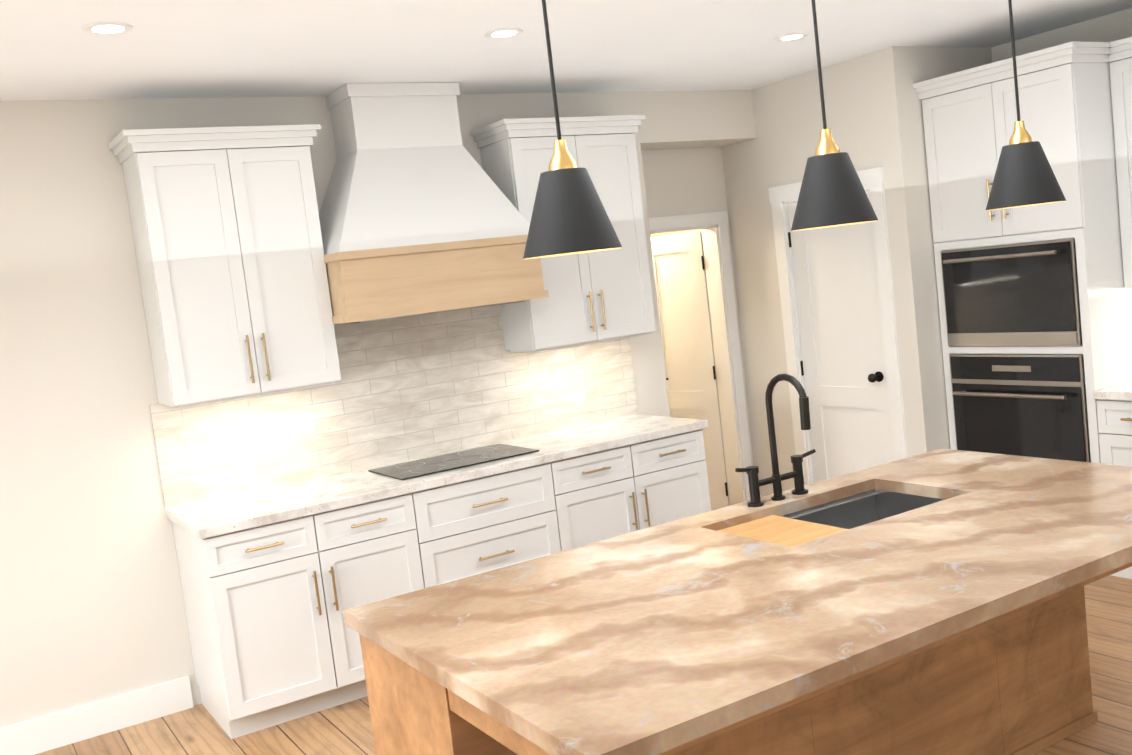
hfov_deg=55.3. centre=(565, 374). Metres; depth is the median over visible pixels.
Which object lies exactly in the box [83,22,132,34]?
recessed light
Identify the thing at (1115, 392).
countertop
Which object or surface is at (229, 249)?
upper cabinet
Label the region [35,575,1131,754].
floor
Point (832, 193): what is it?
pendant light
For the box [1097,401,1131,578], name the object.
base cabinet
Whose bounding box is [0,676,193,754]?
baseboard
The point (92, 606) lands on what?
wall
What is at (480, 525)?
base cabinet
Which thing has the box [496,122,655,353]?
upper cabinet
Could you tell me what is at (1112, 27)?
wall
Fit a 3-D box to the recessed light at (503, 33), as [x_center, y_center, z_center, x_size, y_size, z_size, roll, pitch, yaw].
[-0.248,-1.358,4.299,0.154,0.005,0.154,-11,7,-40]
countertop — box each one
[166,414,707,541]
[343,521,1010,754]
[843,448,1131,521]
[1093,381,1131,400]
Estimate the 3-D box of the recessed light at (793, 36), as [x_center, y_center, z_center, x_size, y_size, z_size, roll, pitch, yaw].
[1.057,-1.581,5.058,0.154,0.005,0.154,-3,6,32]
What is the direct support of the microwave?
in the tall cabinet at (1035, 306)
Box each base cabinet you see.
[173,494,427,738]
[416,458,575,586]
[568,430,710,546]
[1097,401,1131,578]
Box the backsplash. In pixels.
[149,299,638,509]
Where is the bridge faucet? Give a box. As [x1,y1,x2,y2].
[735,374,815,507]
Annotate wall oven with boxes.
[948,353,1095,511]
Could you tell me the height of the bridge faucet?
0.431 m
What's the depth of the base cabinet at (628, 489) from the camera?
5.42 m
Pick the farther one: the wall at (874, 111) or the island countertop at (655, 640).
the wall at (874, 111)
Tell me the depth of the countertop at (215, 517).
4.92 m
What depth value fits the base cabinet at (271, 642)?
4.56 m
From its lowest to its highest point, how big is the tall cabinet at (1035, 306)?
2.485 m
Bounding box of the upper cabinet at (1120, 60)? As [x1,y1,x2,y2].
[1109,45,1131,292]
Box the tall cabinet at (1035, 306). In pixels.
[916,49,1131,462]
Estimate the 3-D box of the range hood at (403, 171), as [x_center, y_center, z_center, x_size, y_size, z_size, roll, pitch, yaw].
[-0.738,-0.994,5.151,1.010,0.768,0.497,-10,6,-31]
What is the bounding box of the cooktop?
[368,442,539,481]
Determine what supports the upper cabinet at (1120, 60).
attached to the wall at (1112, 27)
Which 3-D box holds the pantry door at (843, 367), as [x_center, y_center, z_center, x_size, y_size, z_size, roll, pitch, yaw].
[1.596,-0.025,6.269,0.120,2.003,0.673,-10,6,-31]
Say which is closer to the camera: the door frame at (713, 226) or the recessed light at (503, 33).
the recessed light at (503, 33)
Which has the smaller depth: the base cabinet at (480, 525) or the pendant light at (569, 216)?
the pendant light at (569, 216)
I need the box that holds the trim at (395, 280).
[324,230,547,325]
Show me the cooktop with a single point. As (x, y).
(474, 455)
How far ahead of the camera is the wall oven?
5.46 m
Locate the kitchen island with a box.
[354,482,1131,754]
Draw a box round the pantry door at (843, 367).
[787,190,893,482]
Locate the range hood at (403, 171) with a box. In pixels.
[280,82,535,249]
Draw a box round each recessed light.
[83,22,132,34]
[485,28,522,38]
[775,32,808,41]
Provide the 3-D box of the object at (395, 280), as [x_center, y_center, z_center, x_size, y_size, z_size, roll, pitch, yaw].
[-0.676,-0.461,5.201,1.010,0.310,0.497,-10,6,-31]
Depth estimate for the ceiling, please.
4.48 m
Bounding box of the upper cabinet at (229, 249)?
[116,134,347,409]
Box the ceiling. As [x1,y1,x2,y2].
[0,0,1131,100]
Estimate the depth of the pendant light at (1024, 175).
3.16 m
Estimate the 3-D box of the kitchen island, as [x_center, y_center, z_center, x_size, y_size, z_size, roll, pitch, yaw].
[0.785,0.948,3.106,2.405,0.874,1.115,-10,6,-31]
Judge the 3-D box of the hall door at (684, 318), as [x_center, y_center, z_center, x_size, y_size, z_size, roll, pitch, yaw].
[0.786,0.020,7.259,0.534,1.918,0.093,-1,7,45]
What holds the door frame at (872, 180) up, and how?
attached to the wall at (874, 111)
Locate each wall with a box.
[0,90,755,728]
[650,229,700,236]
[721,46,991,496]
[991,8,1131,62]
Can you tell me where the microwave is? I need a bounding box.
[940,238,1083,346]
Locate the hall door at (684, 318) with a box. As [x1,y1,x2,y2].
[651,231,729,510]
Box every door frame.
[649,211,751,504]
[768,167,907,484]
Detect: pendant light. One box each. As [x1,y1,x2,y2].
[523,0,621,258]
[791,0,877,230]
[985,0,1065,210]
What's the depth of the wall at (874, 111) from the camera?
5.93 m

